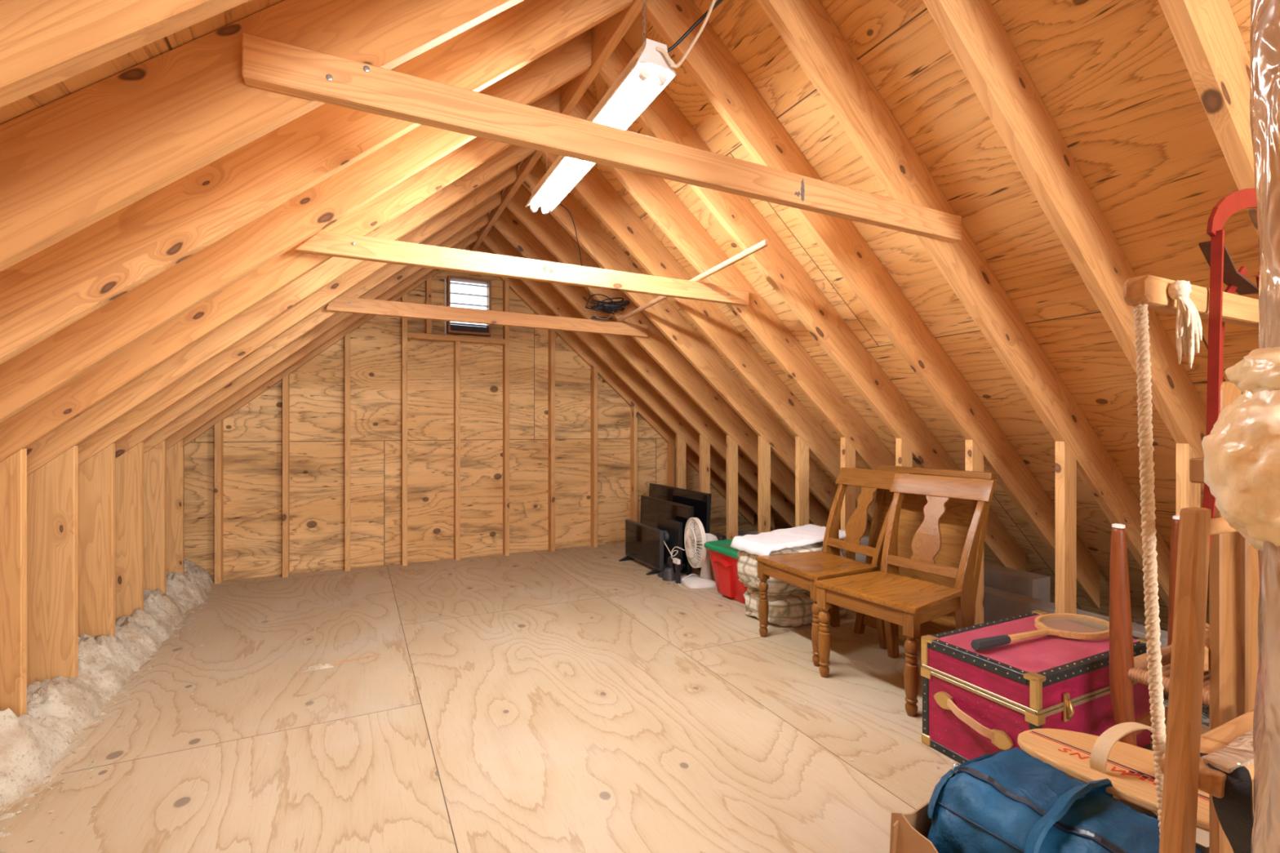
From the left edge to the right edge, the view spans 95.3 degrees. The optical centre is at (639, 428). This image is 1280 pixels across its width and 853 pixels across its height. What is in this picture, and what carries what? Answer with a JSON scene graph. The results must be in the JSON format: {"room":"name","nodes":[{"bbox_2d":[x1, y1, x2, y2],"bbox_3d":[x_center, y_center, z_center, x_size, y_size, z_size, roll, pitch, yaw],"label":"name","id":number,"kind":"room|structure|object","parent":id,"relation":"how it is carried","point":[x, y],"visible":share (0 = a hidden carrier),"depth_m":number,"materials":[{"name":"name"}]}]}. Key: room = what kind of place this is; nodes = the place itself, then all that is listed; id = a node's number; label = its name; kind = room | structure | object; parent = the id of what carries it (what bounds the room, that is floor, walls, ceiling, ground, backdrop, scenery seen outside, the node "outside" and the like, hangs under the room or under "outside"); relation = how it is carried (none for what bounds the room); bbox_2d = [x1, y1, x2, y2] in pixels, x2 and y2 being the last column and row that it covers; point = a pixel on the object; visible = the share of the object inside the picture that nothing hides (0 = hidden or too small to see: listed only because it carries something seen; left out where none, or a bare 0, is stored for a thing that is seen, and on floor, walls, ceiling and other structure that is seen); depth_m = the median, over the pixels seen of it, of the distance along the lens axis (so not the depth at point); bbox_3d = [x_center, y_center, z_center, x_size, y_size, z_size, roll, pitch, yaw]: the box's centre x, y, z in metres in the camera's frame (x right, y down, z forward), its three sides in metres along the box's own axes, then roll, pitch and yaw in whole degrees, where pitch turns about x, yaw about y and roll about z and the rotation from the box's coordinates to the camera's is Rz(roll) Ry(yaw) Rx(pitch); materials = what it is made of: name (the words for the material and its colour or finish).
{"room":"attic","nodes":[
{"label":"attic","id":0,"kind":"room"},
{"bbox_2d":[184,269,777,581],"bbox_3d":[-1.514,-0.182,4.895,7.300,3.125,0.013,0,0,-26],"label":"wall","id":1,"kind":"structure","parent":0,"point":[253,433],"depth_m":4.74,"materials":[{"name":"brown wood"}]},
{"bbox_2d":[425,276,431,333],"bbox_3d":[-1.719,-0.996,4.738,0.038,0.462,0.088,0,0,-26],"label":"stud","id":2,"kind":"object","parent":1,"relation":"attached to","point":[428,282],"visible":0.66,"depth_m":4.70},
{"bbox_2d":[444,279,445,333],"bbox_3d":[-1.611,-1.007,4.821,0.008,0.450,0.034,0,0,-26],"label":"trim strip","id":3,"kind":"object","parent":1,"relation":"attached to","point":[444,279],"visible":0.71,"depth_m":4.81,"materials":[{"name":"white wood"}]},
{"bbox_2d":[407,332,505,345],"bbox_3d":[-1.517,-0.741,4.837,0.775,0.043,0.088,0,0,-26],"label":"plank","id":4,"kind":"object","parent":1,"relation":"attached to","point":[411,335],"visible":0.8,"depth_m":4.79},
{"bbox_2d":[447,275,491,336],"bbox_3d":[-1.441,-1.022,4.910,0.351,0.470,0.115,0,0,-26],"label":"window","id":5,"kind":"structure","parent":1,"relation":"in","point":[456,328],"depth_m":4.89,"materials":[{"name":"brown wood"}]},
{"bbox_2d":[667,443,675,487],"bbox_3d":[0.307,0.622,5.733,0.038,0.951,0.088,0,0,-26],"label":"stud","id":6,"kind":"object","parent":1,"relation":"attached to","point":[671,448],"visible":0.42,"depth_m":5.70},
{"bbox_2d":[0,542,1208,852],"bbox_3d":[0.298,1.097,1.514,3.730,0.018,7.655,0,0,-26],"label":"floor","id":7,"kind":"structure","parent":0,"point":[656,688],"depth_m":2.10,"materials":[{"name":"brown wood"}]},
{"bbox_2d":[0,559,222,838],"bbox_3d":[-1.663,0.967,0.598,0.818,0.249,7.540,0,0,-26],"label":"insulation","id":8,"kind":"object","parent":7,"relation":"on","point":[59,708],"visible":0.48,"depth_m":2.23},
{"bbox_2d":[214,420,223,584],"bbox_3d":[-2.976,0.520,4.120,0.038,1.155,0.088,0,0,-26],"label":"stud","id":9,"kind":"object","parent":7,"relation":"on","point":[219,426],"visible":0.86,"depth_m":4.08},
{"bbox_2d":[282,374,289,577],"bbox_3d":[-2.611,0.351,4.299,0.038,1.495,0.088,0,0,-26],"label":"stud","id":10,"kind":"object","parent":7,"relation":"on","point":[286,380],"visible":0.92,"depth_m":4.26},
{"bbox_2d":[344,332,350,571],"bbox_3d":[-2.247,0.181,4.478,0.038,1.834,0.088,0,0,-26],"label":"stud","id":11,"kind":"object","parent":7,"relation":"on","point":[347,337],"visible":0.96,"depth_m":4.44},
{"bbox_2d":[401,293,407,565],"bbox_3d":[-1.882,0.011,4.657,0.038,2.173,0.088,0,0,-26],"label":"stud","id":12,"kind":"object","parent":7,"relation":"on","point":[404,299],"visible":0.92,"depth_m":4.62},
{"bbox_2d":[453,341,460,560],"bbox_3d":[-1.517,0.190,4.837,0.038,1.816,0.088,0,0,-26],"label":"stud","id":13,"kind":"object","parent":7,"relation":"on","point":[457,344],"visible":0.96,"depth_m":4.80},
{"bbox_2d":[502,280,509,555],"bbox_3d":[-1.152,-0.085,5.016,0.038,2.366,0.088,0,0,-26],"label":"stud","id":14,"kind":"object","parent":7,"relation":"on","point":[505,284],"visible":0.9,"depth_m":4.98,"materials":[{"name":"wood"}]},
{"bbox_2d":[547,328,555,551],"bbox_3d":[-0.788,0.092,5.195,0.038,2.012,0.088,0,0,-26],"label":"stud","id":15,"kind":"object","parent":7,"relation":"on","point":[551,333],"visible":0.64,"depth_m":5.16,"materials":[{"name":"wood"}]},
{"bbox_2d":[590,367,597,547],"bbox_3d":[-0.423,0.269,5.375,0.038,1.659,0.088,0,0,-26],"label":"stud","id":16,"kind":"object","parent":7,"relation":"on","point":[593,371],"visible":1,"depth_m":5.34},
{"bbox_2d":[630,406,637,521],"bbox_3d":[-0.058,0.446,5.554,0.038,1.305,0.088,0,0,-26],"label":"stud","id":17,"kind":"object","parent":7,"relation":"on","point":[633,411],"visible":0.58,"depth_m":5.52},
{"bbox_2d":[618,519,663,575],"bbox_3d":[0.002,0.923,4.581,0.145,0.330,0.620,0,0,-26],"label":"television","id":18,"kind":"object","parent":7,"relation":"on","point":[644,544],"visible":0.91,"depth_m":4.53,"materials":[{"name":"black plastic"}]},
{"bbox_2d":[640,495,693,575],"bbox_3d":[0.195,0.834,4.681,0.051,0.508,0.830,0,0,-26],"label":"television","id":19,"kind":"object","parent":7,"relation":"on","point":[651,508],"visible":0.52,"depth_m":4.62,"materials":[{"name":"black plastic"}]},
{"bbox_2d":[662,556,675,581],"bbox_3d":[0.210,1.008,4.198,0.100,0.160,0.099,0,0,-26],"label":"speaker","id":20,"kind":"object","parent":7,"relation":"on","point":[668,574],"visible":0.86,"depth_m":4.17},
{"bbox_2d":[657,515,682,573],"bbox_3d":[0.210,0.888,4.404,0.109,0.400,0.340,0,0,-26],"label":"monitor","id":21,"kind":"object","parent":7,"relation":"on","point":[673,529],"visible":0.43,"depth_m":4.35,"materials":[{"name":"black plastic"}]},
{"bbox_2d":[663,530,668,542],"bbox_3d":[0.182,0.818,4.413,0.034,0.090,0.090,0,0,-26],"label":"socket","id":22,"kind":"object","parent":21,"relation":"attached to","point":[665,532],"depth_m":4.38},
{"bbox_2d":[671,546,684,583],"bbox_3d":[0.264,0.966,4.140,0.060,0.244,0.118,0,0,-26],"label":"power adapter","id":23,"kind":"object","parent":7,"relation":"on","point":[677,562],"visible":1,"depth_m":4.08,"materials":[{"name":"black plastic"}]},
{"bbox_2d":[648,483,711,569],"bbox_3d":[0.301,0.793,4.861,0.060,0.590,0.980,0,0,-26],"label":"television","id":24,"kind":"object","parent":7,"relation":"on","point":[700,501],"visible":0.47,"depth_m":4.64,"materials":[{"name":"black plastic"}]},
{"bbox_2d":[675,434,686,488],"bbox_3d":[0.381,0.577,5.403,0.089,1.043,0.038,0,0,-26],"label":"stud","id":25,"kind":"object","parent":7,"relation":"on","point":[681,445],"visible":0.42,"depth_m":5.39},
{"bbox_2d":[678,517,718,589],"bbox_3d":[0.402,0.858,4.080,0.280,0.460,0.351,0,0,13],"label":"desk fan","id":26,"kind":"object","parent":7,"relation":"on","point":[702,580],"visible":0.99,"depth_m":4.07,"materials":[{"name":"white plastic"}]},
{"bbox_2d":[699,435,710,533],"bbox_3d":[0.560,0.577,5.038,0.089,1.043,0.038,0,0,-26],"label":"stud","id":27,"kind":"object","parent":7,"relation":"on","point":[704,446],"visible":0.42,"depth_m":5.02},
{"bbox_2d":[703,538,747,604],"bbox_3d":[0.748,0.924,3.816,0.547,0.328,0.472,0,0,-26],"label":"storage tote","id":28,"kind":"object","parent":7,"relation":"on","point":[724,558],"visible":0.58,"depth_m":3.69,"materials":[{"name":"red plastic"}]},
{"bbox_2d":[726,435,737,539],"bbox_3d":[0.739,0.577,4.673,0.089,1.043,0.038,0,0,-26],"label":"stud","id":29,"kind":"object","parent":7,"relation":"on","point":[731,446],"visible":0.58,"depth_m":4.65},
{"bbox_2d":[757,435,770,533],"bbox_3d":[0.918,0.577,4.309,0.089,1.043,0.038,0,0,-26],"label":"stud","id":30,"kind":"object","parent":7,"relation":"on","point":[763,447],"visible":0.58,"depth_m":4.29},
{"bbox_2d":[737,542,849,626],"bbox_3d":[0.895,0.863,3.395,0.648,0.451,0.404,0,0,-26],"label":"bundle","id":31,"kind":"object","parent":7,"relation":"on","point":[789,605],"visible":0.44,"depth_m":3.21,"materials":[{"name":"fabric"}]},
{"bbox_2d":[729,524,845,555],"bbox_3d":[0.882,0.656,3.397,0.630,0.113,0.332,0,0,-26],"label":"sheet","id":32,"kind":"object","parent":31,"relation":"on","point":[762,544],"visible":0.92,"depth_m":3.33,"materials":[{"name":"fabric"}]},
{"bbox_2d":[737,542,847,595],"bbox_3d":[0.891,0.784,3.404,0.647,0.294,0.384,0,0,-26],"label":"quilt","id":33,"kind":"object","parent":31,"relation":"on","point":[747,564],"depth_m":3.24,"materials":[{"name":"fabric"}]},
{"bbox_2d":[795,436,808,527],"bbox_3d":[1.097,0.577,3.944,0.089,1.043,0.038,0,0,-26],"label":"stud","id":34,"kind":"object","parent":7,"relation":"on","point":[802,450],"visible":0.58,"depth_m":3.92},
{"bbox_2d":[755,467,912,666],"bbox_3d":[0.987,0.654,2.977,0.621,0.867,0.475,0,0,-24],"label":"dining chair","id":35,"kind":"object","parent":7,"relation":"on","point":[801,570],"visible":0.83,"depth_m":3.01,"materials":[{"name":"brown wood"}]},
{"bbox_2d":[840,437,855,559],"bbox_3d":[1.277,0.577,3.579,0.089,1.043,0.038,0,0,-26],"label":"stud","id":36,"kind":"object","parent":7,"relation":"on","point":[847,451],"visible":0.5,"depth_m":3.56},
{"bbox_2d":[895,438,912,466],"bbox_3d":[1.456,0.577,3.214,0.089,1.043,0.038,0,0,-26],"label":"stud","id":37,"kind":"object","parent":7,"relation":"on","point":[904,455],"visible":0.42,"depth_m":3.19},
{"bbox_2d":[813,473,996,717],"bbox_3d":[1.156,0.654,2.536,0.621,0.867,0.475,0,0,-33],"label":"dining chair","id":38,"kind":"object","parent":7,"relation":"on","point":[884,594],"visible":0.99,"depth_m":2.50,"materials":[{"name":"brown wood"}]},
{"bbox_2d":[712,528,1208,726],"bbox_3d":[2.428,1.098,2.609,1.050,0.130,7.540,0,0,-26],"label":"insulation","id":39,"kind":"object","parent":7,"relation":"on","point":[1205,709],"visible":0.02,"depth_m":2.35},
{"bbox_2d":[855,556,866,562],"bbox_3d":[1.139,0.948,4.462,0.080,0.199,1.595,0,0,-29],"label":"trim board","id":40,"kind":"object","parent":39,"relation":"on","point":[857,558],"visible":0.02,"depth_m":3.83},
{"bbox_2d":[855,539,1050,602],"bbox_3d":[1.757,0.883,3.510,0.150,0.250,1.250,0,0,-26],"label":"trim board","id":41,"kind":"object","parent":39,"relation":"on","point":[1037,586],"visible":0.22,"depth_m":3.01,"materials":[{"name":"wood"}]},
{"bbox_2d":[737,529,869,541],"bbox_3d":[1.211,0.848,4.609,0.080,0.230,1.592,0,0,-28],"label":"trim board","id":42,"kind":"object","parent":41,"relation":"on","point":[740,532],"visible":0.02,"depth_m":5.03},
{"bbox_2d":[983,585,1168,648],"bbox_3d":[1.940,0.933,2.764,0.120,0.190,1.450,0,0,-26],"label":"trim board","id":43,"kind":"object","parent":39,"relation":"on","point":[998,604],"visible":0.03,"depth_m":2.85,"materials":[{"name":"wood"}]},
{"bbox_2d":[964,440,983,625],"bbox_3d":[1.635,0.577,2.850,0.089,1.043,0.038,0,0,-26],"label":"stud","id":44,"kind":"object","parent":7,"relation":"on","point":[974,457],"visible":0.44,"depth_m":2.83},
{"bbox_2d":[920,609,1153,764],"bbox_3d":[1.348,0.903,1.976,0.713,0.370,0.408,0,0,-26],"label":"footlocker","id":45,"kind":"object","parent":7,"relation":"on","point":[975,704],"visible":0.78,"depth_m":1.85,"materials":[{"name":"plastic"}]},
{"bbox_2d":[970,613,1109,651],"bbox_3d":[1.379,0.701,2.009,0.654,0.037,0.208,0,0,-23],"label":"racket","id":46,"kind":"object","parent":45,"relation":"on","point":[980,644],"visible":0.91,"depth_m":2.00,"materials":[{"name":"brown wood"}]},
{"bbox_2d":[889,776,1208,852],"bbox_3d":[0.930,0.981,1.248,0.582,0.215,0.492,0,0,-26],"label":"carton","id":47,"kind":"object","parent":7,"relation":"on","point":[909,832],"visible":0.19,"depth_m":1.32,"materials":[{"name":"cardboard"}]},
{"bbox_2d":[926,747,1204,852],"bbox_3d":[0.898,0.908,1.230,0.397,0.335,0.445,0,0,-26],"label":"duffel bag","id":48,"kind":"object","parent":47,"relation":"on","point":[1011,801],"visible":0.91,"depth_m":1.22,"materials":[{"name":"blue fabric"}]},
{"bbox_2d":[1017,722,1208,831],"bbox_3d":[1.134,0.748,1.331,0.297,0.121,0.457,0,0,-29],"label":"wooden board","id":49,"kind":"object","parent":48,"relation":"on","point":[1084,757],"visible":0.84,"depth_m":1.34,"materials":[{"name":"brown wood"}]},
{"bbox_2d":[1054,441,1075,613],"bbox_3d":[1.815,0.577,2.485,0.089,1.043,0.038,0,0,-26],"label":"stud","id":50,"kind":"object","parent":7,"relation":"on","point":[1064,460],"visible":0.58,"depth_m":2.46,"materials":[{"name":"wood"}]},
{"bbox_2d":[1108,515,1208,746],"bbox_3d":[1.623,0.684,1.629,0.402,0.812,0.372,0,0,-26],"label":"woven chair","id":51,"kind":"object","parent":7,"relation":"on","point":[1124,668],"visible":0.36,"depth_m":1.68,"materials":[{"name":"brown wood"}]},
{"bbox_2d":[1170,622,1208,671],"bbox_3d":[1.621,0.617,1.666,0.232,0.126,0.148,0,0,-26],"label":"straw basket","id":52,"kind":"object","parent":51,"relation":"on","point":[1206,624],"visible":0.06,"depth_m":1.69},
{"bbox_2d":[1175,443,1200,515],"bbox_3d":[1.994,0.577,2.120,0.089,1.043,0.038,0,0,-26],"label":"stud","id":53,"kind":"object","parent":7,"relation":"on","point":[1188,494],"visible":0.32,"depth_m":2.10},
{"bbox_2d":[1123,187,1259,852],"bbox_3d":[1.069,0.347,0.999,0.850,1.483,0.063,0,0,-26],"label":"sled","id":54,"kind":"object","parent":7,"relation":"on","point":[1231,646],"visible":0.5,"depth_m":0.92,"materials":[{"name":"brown wood"}]},
{"bbox_2d":[1133,280,1202,838],"bbox_3d":[0.745,0.292,0.822,0.096,1.000,0.029,0,0,3],"label":"rope","id":55,"kind":"object","parent":54,"relation":"hanging from","point":[1188,330],"visible":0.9,"depth_m":0.82,"materials":[{"name":"fabric"}]},
{"bbox_2d":[1159,506,1253,852],"bbox_3d":[0.821,0.596,0.791,0.485,0.985,0.084,0,0,-26],"label":"wooden rack","id":56,"kind":"object","parent":7,"relation":"on","point":[1218,762],"visible":0.81,"depth_m":0.73,"materials":[{"name":"brown wood"}]},
{"bbox_2d":[1201,0,1279,852],"bbox_3d":[0.731,-0.122,0.607,0.206,2.420,0.195,0,0,-12],"label":"pipe","id":57,"kind":"object","parent":7,"relation":"on","point":[1242,449],"visible":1,"depth_m":0.62,"materials":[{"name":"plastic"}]},
{"bbox_2d":[0,0,1259,631],"bbox_3d":[0.197,-0.096,1.470,7.750,3.327,7.665,0,0,-26],"label":"ceiling","id":58,"kind":"structure","parent":0,"point":[1113,78],"depth_m":2.06,"materials":[{"name":"brown wood"}]},
{"bbox_2d":[0,0,249,107],"bbox_3d":[-1.024,-0.344,0.637,3.023,2.763,0.038,0,0,-26],"label":"rafter","id":59,"kind":"object","parent":58,"relation":"attached to","point":[44,44],"visible":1,"depth_m":0.76,"materials":[{"name":"wood"}]},
{"bbox_2d":[0,0,524,271],"bbox_3d":[-1.204,-0.344,1.002,3.023,2.763,0.038,0,0,-26],"label":"rafter","id":60,"kind":"object","parent":58,"relation":"attached to","point":[75,160],"visible":1,"depth_m":1.13,"materials":[{"name":"wood"}]},
{"bbox_2d":[0,86,559,462],"bbox_3d":[-1.741,-0.344,2.096,3.023,2.763,0.038,0,0,-26],"label":"rafter","id":61,"kind":"object","parent":58,"relation":"attached to","point":[37,420],"visible":0.41,"depth_m":2.17,"materials":[{"name":"wood"}]},
{"bbox_2d":[0,448,26,716],"bbox_3d":[-2.115,0.583,1.912,0.140,1.030,0.038,0,0,-26],"label":"stud","id":62,"kind":"object","parent":61,"relation":"attached to","point":[13,469],"visible":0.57,"depth_m":1.92,"materials":[{"name":"wood"}]},
{"bbox_2d":[294,230,748,306],"bbox_3d":[-0.372,-0.724,2.724,2.141,0.100,0.041,0,0,-26],"label":"tie","id":63,"kind":"object","parent":61,"relation":"attached to","point":[327,243],"visible":1,"depth_m":2.60,"materials":[{"name":"wood"}]},
{"bbox_2d":[26,144,535,475],"bbox_3d":[-1.921,-0.344,2.461,3.023,2.763,0.038,0,0,-26],"label":"rafter","id":64,"kind":"object","parent":58,"relation":"attached to","point":[73,433],"visible":0.34,"depth_m":2.54,"materials":[{"name":"wood"}]},
{"bbox_2d":[26,445,78,685],"bbox_3d":[-2.295,0.583,2.277,0.140,1.030,0.038,0,0,-26],"label":"stud","id":65,"kind":"object","parent":64,"relation":"attached to","point":[52,488],"visible":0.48,"depth_m":2.26,"materials":[{"name":"wood"}]},
{"bbox_2d":[0,27,591,423],"bbox_3d":[-1.562,-0.344,1.731,3.023,2.763,0.038,0,0,-26],"label":"rafter","id":66,"kind":"object","parent":58,"relation":"attached to","point":[44,367],"visible":0.59,"depth_m":1.86,"materials":[{"name":"wood"}]},
{"bbox_2d":[77,164,516,465],"bbox_3d":[-2.100,-0.344,2.825,3.023,2.763,0.038,0,0,-26],"label":"rafter","id":67,"kind":"object","parent":58,"relation":"attached to","point":[156,405],"visible":0.41,"depth_m":2.92,"materials":[{"name":"wood"}]},
{"bbox_2d":[78,443,115,636],"bbox_3d":[-2.474,0.583,2.642,0.140,1.030,0.038,0,0,-26],"label":"stud","id":68,"kind":"object","parent":67,"relation":"attached to","point":[96,474],"visible":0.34,"depth_m":2.63,"materials":[{"name":"wood"}]},
{"bbox_2d":[115,191,501,458],"bbox_3d":[-2.279,-0.344,3.190,3.023,2.763,0.038,0,0,-26],"label":"rafter","id":69,"kind":"object","parent":58,"relation":"attached to","point":[237,371],"visible":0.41,"depth_m":3.28,"materials":[{"name":"wood"}]},
{"bbox_2d":[115,441,143,619],"bbox_3d":[-2.653,0.583,3.006,0.140,1.030,0.038,0,0,-26],"label":"stud","id":70,"kind":"object","parent":69,"relation":"attached to","point":[129,466],"visible":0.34,"depth_m":3.00,"materials":[{"name":"wood"}]},
{"bbox_2d":[143,213,488,453],"bbox_3d":[-2.458,-0.344,3.555,3.023,2.763,0.038,0,0,-26],"label":"rafter","id":71,"kind":"object","parent":58,"relation":"attached to","point":[188,418],"visible":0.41,"depth_m":3.65,"materials":[{"name":"wood"}]},
{"bbox_2d":[143,440,166,594],"bbox_3d":[-2.832,0.583,3.371,0.140,1.030,0.038,0,0,-26],"label":"stud","id":72,"kind":"object","parent":71,"relation":"attached to","point":[155,459],"visible":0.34,"depth_m":3.37,"materials":[{"name":"wood"}]},
{"bbox_2d":[0,0,633,364],"bbox_3d":[-1.383,-0.344,1.366,3.023,2.763,0.038,0,0,-26],"label":"rafter","id":73,"kind":"object","parent":58,"relation":"attached to","point":[44,293],"visible":0.77,"depth_m":1.51,"materials":[{"name":"wood"}]},
{"bbox_2d":[166,231,477,449],"bbox_3d":[-2.638,-0.344,3.919,3.023,2.763,0.038,0,0,-26],"label":"rafter","id":74,"kind":"object","parent":58,"relation":"attached to","point":[268,375],"visible":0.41,"depth_m":4.02,"materials":[{"name":"wood"}]},
{"bbox_2d":[166,439,184,573],"bbox_3d":[-3.011,0.583,3.736,0.140,1.030,0.038,0,0,-26],"label":"stud","id":75,"kind":"object","parent":74,"relation":"attached to","point":[175,453],"visible":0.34,"depth_m":3.73,"materials":[{"name":"wood"}]},
{"bbox_2d":[183,245,469,445],"bbox_3d":[-2.788,-0.344,4.225,3.023,2.763,0.038,0,0,-26],"label":"rafter","id":76,"kind":"object","parent":58,"relation":"attached to","point":[225,414],"visible":0.17,"depth_m":4.33,"materials":[{"name":"wood"}]},
{"bbox_2d":[469,0,648,251],"bbox_3d":[0.260,-1.593,1.496,0.038,0.238,7.655,0,0,-26],"label":"board","id":77,"kind":"object","parent":58,"relation":"attached to","point":[606,34],"visible":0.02,"depth_m":2.48,"materials":[{"name":"wood"}]},
{"bbox_2d":[475,241,753,524],"bbox_3d":[-0.100,-0.349,5.546,2.887,2.750,0.038,0,0,-26],"label":"rafter","id":78,"kind":"object","parent":58,"relation":"attached to","point":[517,286],"visible":0.38,"depth_m":5.45,"materials":[{"name":"wood"}]},
{"bbox_2d":[482,225,774,530],"bbox_3d":[0.050,-0.349,5.240,2.887,2.750,0.038,0,0,-26],"label":"rafter","id":79,"kind":"object","parent":58,"relation":"attached to","point":[494,239],"visible":0.5,"depth_m":5.14,"materials":[{"name":"wood"}]},
{"bbox_2d":[642,0,645,44],"bbox_3d":[0.012,-1.324,1.766,0.009,0.382,0.009,0,0,19],"label":"chain","id":80,"kind":"object","parent":58,"relation":"hanging from","point":[644,4],"visible":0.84,"depth_m":1.76,"materials":[{"name":"metal"}]},
{"bbox_2d":[525,155,595,214],"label":"light","id":81,"kind":"object","parent":80,"relation":"hanging from","point":[563,175],"depth_m":2.55,"materials":[{"name":"white metal"}]},
{"bbox_2d":[529,195,537,212],"bbox_3d":[-0.506,-1.069,2.779,0.033,0.072,0.022,0,0,-26],"label":"socket","id":82,"kind":"object","parent":81,"relation":"attached to","point":[535,197],"depth_m":2.77,"materials":[{"name":"white plastic"}]},
{"bbox_2d":[542,198,549,214],"bbox_3d":[-0.454,-1.069,2.804,0.033,0.072,0.022,0,0,-26],"label":"socket","id":83,"kind":"object","parent":81,"relation":"attached to","point":[544,211],"depth_m":2.79,"materials":[{"name":"white plastic"}]},
{"bbox_2d":[558,203,596,309],"bbox_3d":[-0.333,-0.972,3.453,0.081,0.285,1.265,0,0,6],"label":"extension cord","id":84,"kind":"object","parent":81,"relation":"hanging from","point":[558,203],"visible":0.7,"depth_m":3.11,"materials":[{"name":"black plastic"}]},
{"bbox_2d":[586,38,675,129],"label":"light","id":85,"kind":"object","parent":80,"relation":"hanging from","point":[646,77],"depth_m":1.84,"materials":[{"name":"white metal"}]},
{"bbox_2d":[637,52,650,81],"bbox_3d":[0.012,-1.069,1.725,0.033,0.072,0.022,0,0,-26],"label":"socket","id":86,"kind":"object","parent":85,"relation":"attached to","point":[643,58],"depth_m":1.71,"materials":[{"name":"white plastic"}]},
{"bbox_2d":[654,65,667,86],"bbox_3d":[0.063,-1.069,1.750,0.033,0.072,0.022,0,0,-26],"label":"socket","id":87,"kind":"object","parent":85,"relation":"attached to","point":[660,71],"depth_m":1.74,"materials":[{"name":"white plastic"}]},
{"bbox_2d":[656,0,715,67],"bbox_3d":[0.179,-1.270,1.680,0.260,0.408,0.092,0,0,33],"label":"cable","id":88,"kind":"object","parent":85,"relation":"attached to","point":[659,49],"visible":1,"depth_m":1.72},
{"bbox_2d":[667,0,723,52],"bbox_3d":[0.328,-1.290,1.650,0.582,0.314,0.112,0,0,34],"label":"cable","id":89,"kind":"object","parent":85,"relation":"attached to","point":[718,2],"visible":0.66,"depth_m":1.76,"materials":[{"name":"plastic"}]},
{"bbox_2d":[493,206,795,528],"bbox_3d":[0.230,-0.349,4.876,2.887,2.750,0.038,0,0,-26],"label":"rafter","id":90,"kind":"object","parent":58,"relation":"attached to","point":[508,224],"visible":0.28,"depth_m":4.79,"materials":[{"name":"wood"}]},
{"bbox_2d":[506,183,829,526],"bbox_3d":[0.409,-0.349,4.511,2.887,2.750,0.038,0,0,-26],"label":"rafter","id":91,"kind":"object","parent":58,"relation":"attached to","point":[545,228],"visible":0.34,"depth_m":4.41,"materials":[{"name":"wood"}]},
{"bbox_2d":[325,296,648,337],"bbox_3d":[-0.883,-0.721,3.832,2.084,0.098,0.041,0,0,-26],"label":"tie","id":92,"kind":"object","parent":91,"relation":"attached to","point":[341,304],"visible":0.89,"depth_m":3.74,"materials":[{"name":"wood"}]},
{"bbox_2d":[585,293,630,319],"bbox_3d":[-0.229,-0.851,4.106,0.339,0.181,0.093,0,0,-26],"label":"coiled cable","id":93,"kind":"object","parent":92,"relation":"on","point":[613,306],"visible":1,"depth_m":4.09,"materials":[{"name":"black plastic"}]},
{"bbox_2d":[617,239,769,322],"bbox_3d":[0.191,-0.780,3.325,0.031,0.029,1.897,0,0,-21],"label":"rod","id":94,"kind":"object","parent":92,"relation":"on","point":[764,243],"visible":0.86,"depth_m":2.83,"materials":[{"name":"brown wood"}]},
{"bbox_2d":[522,158,871,536],"bbox_3d":[0.588,-0.349,4.146,2.887,2.750,0.038,0,0,-26],"label":"rafter","id":95,"kind":"object","parent":58,"relation":"attached to","point":[592,237],"visible":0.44,"depth_m":4.01,"materials":[{"name":"wood"}]},
{"bbox_2d":[542,151,876,520],"bbox_3d":[0.767,-0.349,3.781,2.887,2.750,0.038,0,0,-26],"label":"rafter","id":96,"kind":"object","parent":58,"relation":"attached to","point":[596,192],"visible":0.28,"depth_m":3.61,"materials":[{"name":"wood"}]},
{"bbox_2d":[568,88,895,470],"bbox_3d":[0.947,-0.349,3.417,2.887,2.750,0.038,0,0,-26],"label":"rafter","id":97,"kind":"object","parent":58,"relation":"attached to","point":[653,194],"visible":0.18,"depth_m":3.25,"materials":[{"name":"wood"}]},
{"bbox_2d":[598,37,1025,571],"bbox_3d":[1.126,-0.349,3.052,2.887,2.750,0.038,0,0,-26],"label":"rafter","id":98,"kind":"object","parent":58,"relation":"attached to","point":[662,119],"visible":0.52,"depth_m":2.90,"materials":[{"name":"wood"}]},
{"bbox_2d":[641,0,1099,608],"bbox_3d":[1.305,-0.349,2.687,2.887,2.750,0.038,0,0,-26],"label":"rafter","id":99,"kind":"object","parent":58,"relation":"attached to","point":[709,63],"visible":0.92,"depth_m":2.50,"materials":[{"name":"wood"}]},
{"bbox_2d":[756,0,1169,606],"bbox_3d":[1.484,-0.349,2.323,2.887,2.750,0.038,0,0,-26],"label":"rafter","id":100,"kind":"object","parent":58,"relation":"attached to","point":[806,27],"visible":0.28,"depth_m":2.16,"materials":[{"name":"wood"}]},
{"bbox_2d":[241,31,961,243],"bbox_3d":[0.181,-0.729,1.637,2.163,0.104,0.041,0,0,-26],"label":"tie","id":101,"kind":"object","parent":100,"relation":"attached to","point":[267,64],"visible":1,"depth_m":1.42,"materials":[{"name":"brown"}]},
{"bbox_2d":[922,0,1206,491],"bbox_3d":[1.663,-0.349,1.958,2.887,2.750,0.038,0,0,-26],"label":"rafter","id":102,"kind":"object","parent":58,"relation":"attached to","point":[973,30],"visible":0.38,"depth_m":1.74,"materials":[{"name":"wood"}]},
{"bbox_2d":[1158,0,1257,234],"bbox_3d":[1.843,-0.349,1.593,2.887,2.750,0.038,0,0,-26],"label":"rafter","id":103,"kind":"object","parent":58,"relation":"attached to","point":[1206,34],"visible":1,"depth_m":1.32,"materials":[{"name":"wood"}]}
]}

